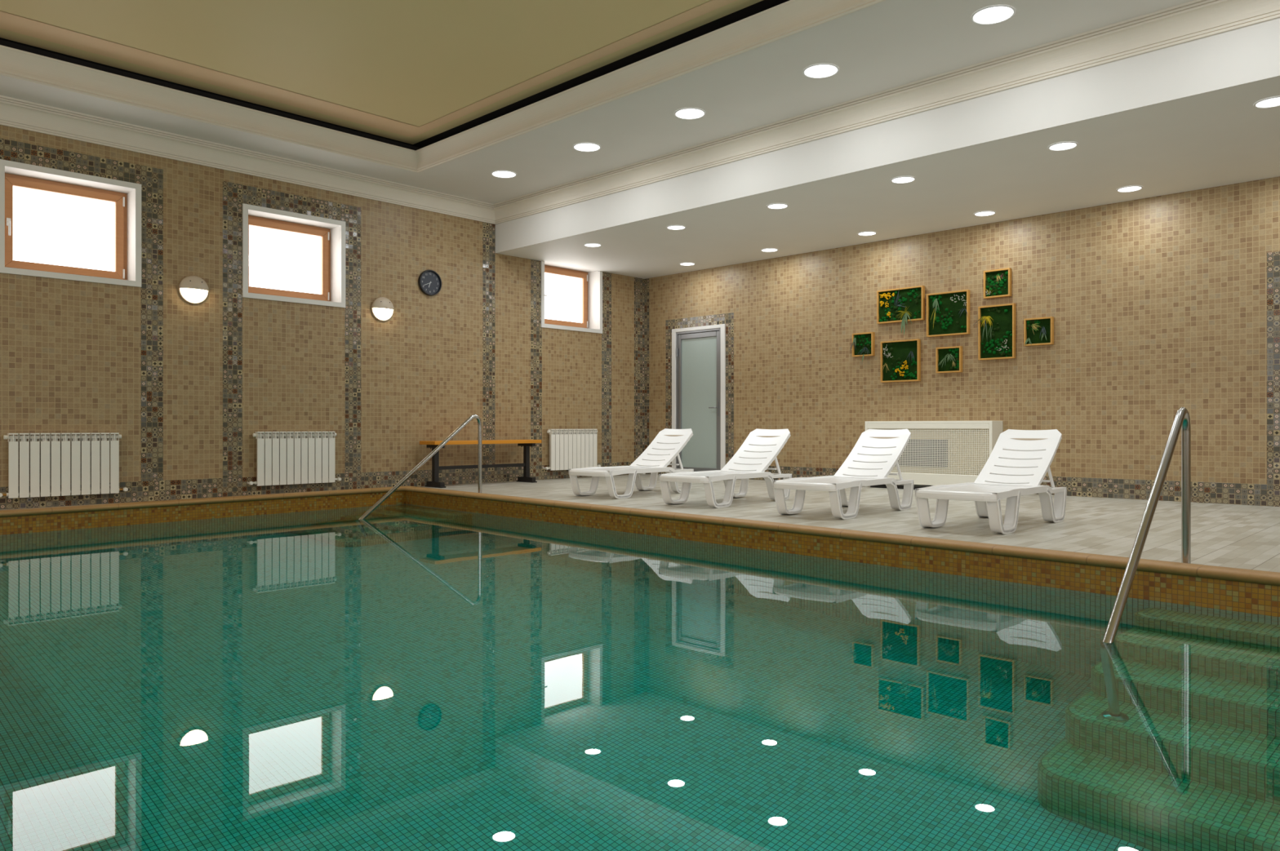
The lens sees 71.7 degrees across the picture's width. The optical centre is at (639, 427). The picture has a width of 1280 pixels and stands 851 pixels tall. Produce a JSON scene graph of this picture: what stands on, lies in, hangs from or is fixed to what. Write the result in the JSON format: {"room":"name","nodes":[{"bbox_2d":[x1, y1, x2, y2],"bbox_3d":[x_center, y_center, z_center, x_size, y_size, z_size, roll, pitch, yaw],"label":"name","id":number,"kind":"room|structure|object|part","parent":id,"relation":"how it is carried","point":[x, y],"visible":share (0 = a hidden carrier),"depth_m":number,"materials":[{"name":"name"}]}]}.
{"room":"indoor swimming pool","nodes":[
{"label":"indoor swimming pool","id":0,"kind":"room"},
{"bbox_2d":[0,491,405,535],"bbox_3d":[-4.437,1.661,8.198,0.001,1.848,5.353,0,0,40],"label":"wall","id":1,"kind":"structure","parent":0,"point":[73,521],"depth_m":8.35,"materials":[{"name":"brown tile"}]},
{"bbox_2d":[0,124,644,510],"bbox_3d":[-4.181,-1.035,9.037,0.001,3.700,12.200,0,0,44],"label":"wall","id":2,"kind":"structure","parent":0,"point":[186,387],"depth_m":9.52,"materials":[{"name":"beige tile"}]},
{"bbox_2d":[0,432,128,498],"bbox_3d":[-5.165,0.335,7.954,0.098,0.560,1.006,0,0,44],"label":"radiator","id":3,"kind":"object","parent":2,"relation":"attached to","point":[95,439],"visible":1,"depth_m":7.91,"materials":[{"name":"white metal"}]},
{"bbox_2d":[0,159,141,287],"bbox_3d":[-5.250,-1.820,8.140,0.318,0.978,1.127,0,0,44],"label":"window","id":4,"kind":"structure","parent":2,"relation":"in","point":[55,223],"depth_m":8.19,"materials":[{"name":"white glass"}]},
{"bbox_3d":[-5.591,-1.775,7.854,0.052,0.160,0.032,0,0,44],"label":"handle","id":5,"kind":"part","parent":4,"relation":"part of","materials":[{"name":"white metal"}]},
{"bbox_3d":[-5.325,-1.820,8.213,0.067,0.804,0.953,0,0,44],"label":"sash","id":6,"kind":"part","parent":4,"relation":"part of","materials":[{"name":"brown wood"}]},
{"bbox_3d":[-5.328,-1.820,8.216,0.006,0.676,0.825,0,0,44],"label":"pane","id":7,"kind":"part","parent":4,"relation":"part of","materials":[{"name":"white glass"}]},
{"bbox_2d":[178,275,208,303],"bbox_3d":[-4.391,-1.357,8.747,0.099,0.277,0.278,0,0,44],"label":"wall lamp","id":8,"kind":"object","parent":2,"relation":"attached to","point":[193,289],"visible":1,"depth_m":8.71,"materials":[{"name":"beige glass"}]},
{"bbox_2d":[178,275,208,291],"bbox_3d":[-4.384,-1.427,8.740,0.079,0.139,0.278,0,0,44],"label":"hood","id":9,"kind":"object","parent":8,"relation":"attached to","point":[189,283],"depth_m":8.70,"materials":[{"name":"beige metal"}]},
{"bbox_2d":[180,288,208,302],"bbox_3d":[-4.387,-1.292,8.743,0.070,0.129,0.258,0,0,44],"label":"diffuser","id":10,"kind":"object","parent":8,"relation":"attached to","point":[189,295],"depth_m":8.72,"materials":[{"name":"white glass"}]},
{"bbox_2d":[242,203,345,307],"bbox_3d":[-3.803,-1.817,9.629,0.318,0.964,1.128,0,0,44],"label":"window","id":11,"kind":"structure","parent":2,"relation":"in","point":[287,256],"depth_m":9.71,"materials":[{"name":"white glass"}]},
{"bbox_3d":[-3.881,-1.817,9.705,0.006,0.662,0.826,0,0,44],"label":"pane","id":12,"kind":"part","parent":11,"relation":"part of","materials":[{"name":"white glass"}]},
{"bbox_3d":[-3.878,-1.817,9.703,0.067,0.790,0.954,0,0,44],"label":"sash","id":13,"kind":"part","parent":11,"relation":"part of","materials":[{"name":"brown wood"}]},
{"bbox_3d":[-3.892,-1.817,9.715,0.060,0.860,1.024,0,0,44],"label":"frame","id":14,"kind":"part","parent":11,"relation":"part of","materials":[{"name":"brown wood"}]},
{"bbox_2d":[247,431,341,486],"bbox_3d":[-3.684,0.330,9.479,0.098,0.560,1.006,0,0,44],"label":"radiator","id":15,"kind":"object","parent":2,"relation":"attached to","point":[304,458],"visible":1,"depth_m":9.43,"materials":[{"name":"white metal"}]},
{"bbox_2d":[371,297,394,320],"bbox_3d":[-2.954,-1.363,10.226,0.099,0.277,0.278,0,0,44],"label":"wall lamp","id":16,"kind":"object","parent":2,"relation":"attached to","point":[382,308],"visible":1,"depth_m":10.19,"materials":[{"name":"beige glass"}]},
{"bbox_2d":[371,297,394,310],"bbox_3d":[-2.947,-1.433,10.220,0.079,0.139,0.278,0,0,44],"label":"hood","id":17,"kind":"object","parent":16,"relation":"attached to","point":[380,303],"depth_m":10.18,"materials":[{"name":"beige"}]},
{"bbox_2d":[373,307,393,319],"bbox_3d":[-2.950,-1.298,10.223,0.070,0.129,0.258,0,0,44],"label":"diffuser","id":18,"kind":"object","parent":16,"relation":"attached to","point":[380,313],"depth_m":10.19,"materials":[{"name":"white glass"}]},
{"bbox_2d":[417,270,441,296],"bbox_3d":[-2.533,-1.741,10.703,0.038,0.312,0.312,0,0,44],"label":"wall clock","id":19,"kind":"object","parent":2,"relation":"attached to","point":[429,282],"visible":1,"depth_m":10.70,"materials":[{"name":"black plastic"}]},
{"bbox_2d":[540,261,602,333],"bbox_3d":[-1.047,-1.812,12.466,0.318,0.935,1.130,0,0,44],"label":"window","id":20,"kind":"structure","parent":2,"relation":"in","point":[571,297],"depth_m":12.65,"materials":[{"name":"white glass"}]},
{"bbox_3d":[-1.125,-1.823,12.542,0.006,0.655,0.828,0,0,44],"label":"pane","id":21,"kind":"part","parent":20,"relation":"part of","materials":[{"name":"white glass"}]},
{"bbox_3d":[-1.123,-1.823,12.539,0.067,0.783,0.956,0,0,44],"label":"sash","id":22,"kind":"part","parent":20,"relation":"part of","materials":[{"name":"brown wood"}]},
{"bbox_3d":[-1.136,-1.823,12.552,0.060,0.853,1.026,0,0,44],"label":"frame","id":23,"kind":"part","parent":20,"relation":"part of","materials":[{"name":"brown wood"}]},
{"bbox_2d":[542,429,600,471],"bbox_3d":[-0.939,0.310,12.305,0.098,0.560,1.006,0,0,44],"label":"radiator","id":24,"kind":"object","parent":2,"relation":"attached to","point":[569,449],"visible":0.94,"depth_m":12.25,"materials":[{"name":"white metal"}]},
{"bbox_2d":[0,0,763,144],"bbox_3d":[-1.399,-3.140,3.972,9.810,0.001,6.870,0,0,44],"label":"ceiling","id":25,"kind":"structure","parent":0,"point":[417,63],"depth_m":7.21,"materials":[{"name":"beige paint"}]},
{"bbox_2d":[0,0,737,137],"bbox_3d":[-1.374,-3.136,3.947,9.460,0.001,6.590,0,0,44],"label":"trim","id":26,"kind":"structure","parent":25,"relation":"attached to","point":[10,22],"depth_m":7.76,"materials":[{"name":"paint"}]},
{"bbox_2d":[0,0,789,150],"bbox_3d":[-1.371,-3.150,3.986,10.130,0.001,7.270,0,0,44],"label":"trim","id":27,"kind":"structure","parent":25,"relation":"attached to","point":[763,5],"depth_m":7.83,"materials":[{"name":"black"}]},
{"bbox_2d":[0,0,1193,204],"bbox_3d":[-0.988,-2.835,4.000,11.600,0.001,9.423,0,0,44],"label":"ceiling","id":28,"kind":"structure","parent":0,"point":[887,44],"depth_m":7.55,"materials":[{"name":"white paint"}]},
{"bbox_2d":[0,0,885,173],"bbox_3d":[-1.371,-2.932,3.986,9.750,0.217,6.890,0,0,44],"label":"trim","id":29,"kind":"structure","parent":28,"relation":"attached to","point":[791,17],"depth_m":7.75,"materials":[{"name":"beige paint"}]},
{"bbox_2d":[491,170,516,177],"bbox_3d":[-1.524,-2.830,9.928,0.284,0.008,0.284,0,0,44],"label":"recessed light","id":30,"kind":"object","parent":28,"relation":"in","point":[500,174],"visible":1,"depth_m":9.92,"materials":[{"name":"white"}]},
{"bbox_2d":[573,142,600,151],"bbox_3d":[-0.537,-2.830,8.969,0.284,0.008,0.284,0,0,44],"label":"recessed light","id":31,"kind":"object","parent":28,"relation":"in","point":[583,147],"visible":1,"depth_m":8.97,"materials":[{"name":"white"}]},
{"bbox_2d":[0,0,1279,224],"bbox_3d":[-0.988,-2.723,4.000,11.600,0.225,9.423,0,0,44],"label":"trim","id":32,"kind":"structure","parent":28,"relation":"attached to","point":[1194,20],"depth_m":8.03,"materials":[{"name":"beige paint"}]},
{"bbox_2d":[674,107,705,119],"bbox_3d":[0.451,-2.830,8.009,0.284,0.008,0.284,0,0,44],"label":"recessed light","id":33,"kind":"object","parent":28,"relation":"in","point":[686,113],"visible":1,"depth_m":8.01,"materials":[{"name":"white"}]},
{"bbox_2d":[802,63,839,78],"bbox_3d":[1.439,-2.830,7.050,0.284,0.008,0.284,0,0,44],"label":"recessed light","id":34,"kind":"object","parent":28,"relation":"in","point":[819,70],"visible":1,"depth_m":7.04,"materials":[{"name":"white"}]},
{"bbox_2d":[971,4,1015,24],"bbox_3d":[2.426,-2.830,6.090,0.284,0.008,0.284,0,0,44],"label":"recessed light","id":35,"kind":"object","parent":28,"relation":"in","point":[995,14],"visible":1,"depth_m":6.09,"materials":[{"name":"white"}]},
{"bbox_2d":[1,474,1279,573],"bbox_3d":[-0.021,0.715,4.996,11.600,0.001,12.200,0,0,44],"label":"floor","id":36,"kind":"structure","parent":0,"point":[1247,537],"depth_m":7.04,"materials":[{"name":"tile"}]},
{"bbox_2d":[419,440,541,488],"bbox_3d":[-1.946,0.441,10.993,0.340,0.548,1.600,0,0,44],"label":"bench","id":37,"kind":"object","parent":36,"relation":"on","point":[435,482],"visible":0.91,"depth_m":10.86,"materials":[{"name":"brown wood"}]},
{"bbox_3d":[-2.424,0.450,10.502,0.060,0.410,0.060,0,0,44],"label":"leg","id":38,"kind":"part","parent":37,"relation":"part of","materials":[{"name":"black paint"}]},
{"bbox_3d":[-1.469,0.450,11.485,0.060,0.410,0.060,0,0,44],"label":"leg","id":39,"kind":"part","parent":37,"relation":"part of","materials":[{"name":"black paint"}]},
{"bbox_2d":[568,428,693,498],"bbox_3d":[-0.056,0.367,9.410,0.578,0.698,1.514,0,0,41],"label":"sun lounger","id":40,"kind":"object","parent":36,"relation":"on","point":[668,444],"visible":0.98,"depth_m":9.54,"materials":[{"name":"white plastic"}]},
{"bbox_3d":[-0.227,0.442,9.211,0.464,0.016,0.880,0,0,41],"label":"seat","id":41,"kind":"part","parent":40,"relation":"part of","materials":[{"name":"white plastic"}]},
{"bbox_3d":[-0.089,0.457,9.372,0.570,0.070,1.414,0,0,41],"label":"frame","id":42,"kind":"part","parent":40,"relation":"part of","materials":[{"name":"white plastic"}]},
{"bbox_3d":[0.248,0.237,9.764,0.470,0.436,0.580,0,0,41],"label":"backrest","id":43,"kind":"part","parent":40,"relation":"part of","materials":[{"name":"white plastic"}]},
{"bbox_2d":[658,428,791,508],"bbox_3d":[0.848,0.367,8.408,0.578,0.698,1.514,0,0,41],"label":"sun lounger","id":44,"kind":"object","parent":36,"relation":"on","point":[761,447],"visible":0.91,"depth_m":8.52,"materials":[{"name":"white plastic"}]},
{"bbox_3d":[0.674,0.442,8.210,0.464,0.016,0.880,0,0,41],"label":"seat","id":45,"kind":"part","parent":44,"relation":"part of","materials":[{"name":"white plastic"}]},
{"bbox_3d":[0.815,0.457,8.370,0.570,0.070,1.414,0,0,41],"label":"frame","id":46,"kind":"part","parent":44,"relation":"part of","materials":[{"name":"white plastic"}]},
{"bbox_3d":[1.155,0.237,8.759,0.470,0.436,0.580,0,0,41],"label":"backrest","id":47,"kind":"part","parent":44,"relation":"part of","materials":[{"name":"white plastic"}]},
{"bbox_2d":[772,429,914,519],"bbox_3d":[1.743,0.367,7.440,0.578,0.698,1.514,0,0,42],"label":"sun lounger","id":48,"kind":"object","parent":36,"relation":"on","point":[874,455],"visible":1,"depth_m":7.55,"materials":[{"name":"white plastic"}]},
{"bbox_3d":[1.568,0.442,7.244,0.464,0.016,0.880,0,0,42],"label":"seat","id":49,"kind":"part","parent":48,"relation":"part of","materials":[{"name":"white plastic"}]},
{"bbox_3d":[1.710,0.457,7.403,0.570,0.070,1.414,0,0,42],"label":"frame","id":50,"kind":"part","parent":48,"relation":"part of","materials":[{"name":"white plastic"}]},
{"bbox_3d":[2.054,0.237,7.789,0.470,0.436,0.580,0,0,42],"label":"backrest","id":51,"kind":"part","parent":48,"relation":"part of","materials":[{"name":"white plastic"}]},
{"bbox_2d":[865,421,1002,489],"bbox_3d":[3.305,0.325,10.066,1.515,0.780,0.288,0,0,44],"label":"radiator cover","id":52,"kind":"object","parent":36,"relation":"on","point":[936,453],"visible":0.64,"depth_m":9.83,"materials":[{"name":"white wood"}]},
{"bbox_2d":[867,428,988,475],"bbox_3d":[3.215,0.273,9.974,1.452,0.512,0.003,0,0,44],"label":"grille","id":53,"kind":"object","parent":52,"relation":"attached to","point":[928,451],"depth_m":9.83,"materials":[{"name":"beige metal"}]},
{"bbox_3d":[3.255,0.307,10.015,1.445,0.685,0.055,0,0,44],"label":"panel","id":54,"kind":"part","parent":52,"relation":"part of","materials":[{"name":"beige"}]},
{"bbox_2d":[915,429,1066,534],"bbox_3d":[2.602,0.367,6.488,0.578,0.698,1.514,0,0,43],"label":"sun lounger","id":55,"kind":"object","parent":36,"relation":"on","point":[1017,465],"visible":1,"depth_m":6.61,"materials":[{"name":"white plastic"}]},
{"bbox_3d":[2.422,0.442,6.296,0.464,0.016,0.880,0,0,43],"label":"seat","id":56,"kind":"part","parent":55,"relation":"part of","materials":[{"name":"white plastic"}]},
{"bbox_3d":[2.568,0.457,6.451,0.570,0.070,1.414,0,0,43],"label":"frame","id":57,"kind":"part","parent":55,"relation":"part of","materials":[{"name":"white plastic"}]},
{"bbox_3d":[2.922,0.237,6.829,0.470,0.436,0.580,0,0,43],"label":"backrest","id":58,"kind":"part","parent":55,"relation":"part of","materials":[{"name":"white plastic"}]},
{"bbox_2d":[405,491,1279,617],"bbox_3d":[0.763,1.661,6.510,0.001,1.848,10.198,0,0,-43],"label":"wall","id":59,"kind":"structure","parent":0,"point":[1234,596],"depth_m":5.45,"materials":[{"name":"brown tile"}]},
{"bbox_2d":[0,485,1279,586],"bbox_3d":[-0.918,0.721,4.784,10.378,0.068,5.531,0,0,44],"label":"trim","id":60,"kind":"structure","parent":59,"relation":"attached to","point":[1268,578],"depth_m":6.14,"materials":[{"name":"tile"}]},
{"bbox_2d":[495,17,1279,253],"bbox_3d":[2.295,-2.562,7.379,11.600,0.645,0.001,0,0,44],"label":"ceiling beam","id":61,"kind":"structure","parent":0,"point":[1251,53],"depth_m":7.15,"materials":[{"name":"white paint"}]},
{"bbox_2d":[496,75,1279,279],"bbox_3d":[3.262,-2.240,8.375,11.600,0.001,2.777,0,0,44],"label":"ceiling","id":62,"kind":"structure","parent":0,"point":[1216,138],"depth_m":8.39,"materials":[{"name":"grey paint"}]},
{"bbox_2d":[583,243,601,247],"bbox_3d":[-0.582,-2.235,10.898,0.220,0.008,0.220,0,0,44],"label":"recessed light","id":63,"kind":"object","parent":62,"relation":"in","point":[588,245],"visible":1,"depth_m":10.90,"materials":[{"name":"white"}]},
{"bbox_2d":[585,244,600,246],"bbox_3d":[-0.582,-2.237,10.898,0.189,0.004,0.189,0,0,31],"label":"diffuser","id":64,"kind":"object","parent":63,"relation":"attached to","point":[586,245],"depth_m":10.90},
{"bbox_2d":[666,225,685,230],"bbox_3d":[0.406,-2.235,9.939,0.220,0.008,0.220,0,0,44],"label":"recessed light","id":65,"kind":"object","parent":62,"relation":"in","point":[671,227],"visible":1,"depth_m":9.92,"materials":[{"name":"white"}]},
{"bbox_2d":[667,226,684,229],"bbox_3d":[0.406,-2.237,9.939,0.189,0.004,0.189,0,0,31],"label":"diffuser","id":66,"kind":"object","parent":65,"relation":"attached to","point":[668,227],"depth_m":9.92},
{"bbox_2d":[679,262,695,266],"bbox_3d":[0.650,-2.235,12.167,0.220,0.008,0.220,0,0,44],"label":"recessed light","id":67,"kind":"object","parent":62,"relation":"in","point":[681,264],"visible":1,"depth_m":12.15,"materials":[{"name":"white"}]},
{"bbox_2d":[680,262,694,265],"bbox_3d":[0.650,-2.237,12.167,0.189,0.004,0.189,0,0,31],"label":"diffuser","id":68,"kind":"object","parent":67,"relation":"attached to","point":[682,264],"depth_m":12.16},
{"bbox_2d":[760,248,777,252],"bbox_3d":[1.638,-2.235,11.207,0.220,0.008,0.220,0,0,44],"label":"recessed light","id":69,"kind":"object","parent":62,"relation":"in","point":[766,250],"visible":1,"depth_m":11.20,"materials":[{"name":"white"}]},
{"bbox_2d":[762,248,777,251],"bbox_3d":[1.638,-2.237,11.207,0.189,0.004,0.189,0,0,31],"label":"diffuser","id":70,"kind":"object","parent":69,"relation":"attached to","point":[763,250],"depth_m":11.20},
{"bbox_2d":[766,203,788,208],"bbox_3d":[1.394,-2.235,8.979,0.220,0.008,0.220,0,0,44],"label":"recessed light","id":71,"kind":"object","parent":62,"relation":"in","point":[775,206],"visible":1,"depth_m":8.97,"materials":[{"name":"white"}]},
{"bbox_2d":[857,231,876,235],"bbox_3d":[2.626,-2.235,10.248,0.220,0.008,0.220,0,0,44],"label":"recessed light","id":72,"kind":"object","parent":62,"relation":"in","point":[868,233],"visible":1,"depth_m":10.26,"materials":[{"name":"white"}]},
{"bbox_2d":[858,231,875,235],"bbox_3d":[2.626,-2.237,10.248,0.189,0.004,0.189,0,0,31],"label":"diffuser","id":73,"kind":"object","parent":72,"relation":"attached to","point":[861,233],"depth_m":10.25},
{"bbox_2d":[890,176,915,183],"bbox_3d":[2.382,-2.235,8.020,0.220,0.008,0.220,0,0,44],"label":"recessed light","id":74,"kind":"object","parent":62,"relation":"in","point":[901,180],"visible":1,"depth_m":8.02,"materials":[{"name":"white"}]},
{"bbox_2d":[892,177,914,182],"bbox_3d":[2.382,-2.237,8.020,0.189,0.004,0.189,0,0,31],"label":"diffuser","id":75,"kind":"object","parent":74,"relation":"attached to","point":[897,180],"depth_m":8.02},
{"bbox_2d":[973,210,995,216],"bbox_3d":[3.614,-2.235,9.288,0.220,0.008,0.220,0,0,44],"label":"recessed light","id":76,"kind":"object","parent":62,"relation":"in","point":[986,213],"visible":1,"depth_m":9.28,"materials":[{"name":"white"}]},
{"bbox_2d":[975,211,994,215],"bbox_3d":[3.614,-2.237,9.288,0.189,0.004,0.189,0,0,-32],"label":"diffuser","id":77,"kind":"object","parent":76,"relation":"attached to","point":[980,213],"depth_m":9.28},
{"bbox_2d":[1047,141,1078,151],"bbox_3d":[3.369,-2.235,7.061,0.220,0.008,0.220,0,0,44],"label":"recessed light","id":78,"kind":"object","parent":62,"relation":"in","point":[1061,146],"visible":1,"depth_m":7.06,"materials":[{"name":"white"}]},
{"bbox_2d":[1049,142,1075,150],"bbox_3d":[3.369,-2.237,7.061,0.189,0.004,0.189,0,0,31],"label":"diffuser","id":79,"kind":"object","parent":78,"relation":"attached to","point":[1058,146],"depth_m":7.06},
{"bbox_2d":[1116,185,1142,192],"bbox_3d":[4.601,-2.235,8.329,0.220,0.008,0.220,0,0,44],"label":"recessed light","id":80,"kind":"object","parent":62,"relation":"in","point":[1135,188],"visible":1,"depth_m":8.32,"materials":[{"name":"white"}]},
{"bbox_2d":[1118,186,1141,191],"bbox_3d":[4.601,-2.237,8.329,0.189,0.004,0.189,0,0,31],"label":"diffuser","id":81,"kind":"object","parent":80,"relation":"attached to","point":[1124,188],"depth_m":8.32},
{"bbox_2d":[1253,96,1279,108],"bbox_3d":[4.357,-2.235,6.101,0.220,0.008,0.220,0,0,44],"label":"recessed light","id":82,"kind":"object","parent":62,"relation":"in","point":[1271,102],"visible":1,"depth_m":6.12,"materials":[{"name":"white"}]},
{"bbox_2d":[1256,97,1279,106],"bbox_3d":[4.357,-2.237,6.101,0.189,0.004,0.189,0,0,31],"label":"diffuser","id":83,"kind":"object","parent":82,"relation":"attached to","point":[1268,102],"depth_m":6.10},
{"bbox_2d":[644,176,1279,506],"bbox_3d":[4.373,-0.760,9.232,12.000,3.150,0.001,0,0,44],"label":"wall","id":84,"kind":"structure","parent":0,"point":[1159,306],"depth_m":9.21,"materials":[{"name":"beige tile"}]},
{"bbox_2d":[671,324,725,471],"bbox_3d":[0.829,-0.358,12.666,0.992,2.147,0.114,0,0,44],"label":"door","id":85,"kind":"structure","parent":84,"relation":"in","point":[698,353],"depth_m":12.67,"materials":[{"name":"white glass"}]},
{"bbox_3d":[0.849,-0.342,12.687,0.676,1.873,0.006,0,0,44],"label":"glass panel","id":86,"kind":"part","parent":85,"relation":"part of","materials":[{"name":"white glass"}]},
{"bbox_3d":[1.031,-0.255,12.434,0.138,0.220,0.064,0,0,44],"label":"handle","id":87,"kind":"part","parent":85,"relation":"part of","materials":[{"name":"grey metal"}]},
{"bbox_2d":[849,332,875,361],"bbox_3d":[2.700,-0.964,10.789,0.299,0.361,0.092,0,0,44],"label":"picture","id":88,"kind":"object","parent":84,"relation":"attached to","point":[863,344],"visible":1,"depth_m":10.78,"materials":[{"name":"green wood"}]},
{"bbox_2d":[880,338,920,382],"bbox_3d":[3.058,-0.776,10.445,0.491,0.488,0.086,0,0,44],"label":"picture","id":89,"kind":"object","parent":84,"relation":"attached to","point":[900,360],"visible":1,"depth_m":10.44,"materials":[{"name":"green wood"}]},
{"bbox_2d":[876,285,924,335],"bbox_3d":[3.046,-1.349,10.427,0.586,0.571,0.130,0,0,44],"label":"picture","id":90,"kind":"object","parent":84,"relation":"attached to","point":[904,304],"visible":1,"depth_m":10.43,"materials":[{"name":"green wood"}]},
{"bbox_2d":[926,289,969,337],"bbox_3d":[3.470,-1.282,10.018,0.503,0.493,0.125,0,0,44],"label":"picture","id":91,"kind":"object","parent":84,"relation":"attached to","point":[948,313],"visible":1,"depth_m":10.04,"materials":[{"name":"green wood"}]},
{"bbox_2d":[935,346,962,373],"bbox_3d":[3.490,-0.759,10.025,0.292,0.291,0.086,0,0,44],"label":"picture","id":92,"kind":"object","parent":84,"relation":"attached to","point":[948,359],"visible":1,"depth_m":10.03,"materials":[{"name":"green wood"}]},
{"bbox_2d":[973,303,1015,360],"bbox_3d":[3.853,-1.032,9.668,0.452,0.590,0.094,0,0,44],"label":"picture","id":93,"kind":"object","parent":84,"relation":"attached to","point":[996,323],"visible":1,"depth_m":9.66,"materials":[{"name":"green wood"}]},
{"bbox_3d":[3.778,-1.036,9.713,0.061,0.207,0.050,0,0,44],"label":"trailing stem","id":94,"kind":"part","parent":93,"relation":"part of","materials":[{"name":"green plant"}]},
{"bbox_2d":[983,267,1011,298],"bbox_3d":[3.887,-1.562,9.648,0.287,0.302,0.075,0,0,44],"label":"picture","id":95,"kind":"object","parent":84,"relation":"attached to","point":[997,282],"visible":1,"depth_m":9.64,"materials":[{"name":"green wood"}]},
{"bbox_2d":[1023,316,1053,346],"bbox_3d":[4.199,-1.003,9.342,0.288,0.293,0.078,0,0,44],"label":"picture","id":96,"kind":"object","parent":84,"relation":"attached to","point":[1038,331],"visible":1,"depth_m":9.34,"materials":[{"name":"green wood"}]},
{"label":"floor","id":97,"kind":"structure","parent":0,"visible":0},
{"bbox_2d":[358,414,481,519],"bbox_3d":[-2.205,1.225,8.976,0.104,2.723,1.467,0,0,44],"label":"handrail","id":98,"kind":"object","parent":97,"relation":"on","point":[469,419],"visible":0.41,"depth_m":9.11,"materials":[{"name":"silver metal"}]},
{"bbox_2d":[0,503,1279,850],"bbox_3d":[-0.917,1.760,4.780,10.189,1.750,5.344,0,0,44],"label":"pool water","id":99,"kind":"object","parent":97,"relation":"on","point":[402,677],"visible":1,"depth_m":2.93,"materials":[{"name":"teal liquid"}]},
{"bbox_3d":[2.908,1.835,3.185,2.475,1.500,1.510,0,0,44],"label":"steps","id":100,"kind":"structure","parent":97,"relation":"on","visible":0},
{"bbox_2d":[1102,407,1191,643],"bbox_3d":[2.355,0.943,4.090,0.104,2.089,1.352,0,0,44],"label":"handrail","id":101,"kind":"object","parent":100,"relation":"on","point":[1181,421],"visible":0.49,"depth_m":4.25,"materials":[{"name":"silver metal"}]}
]}

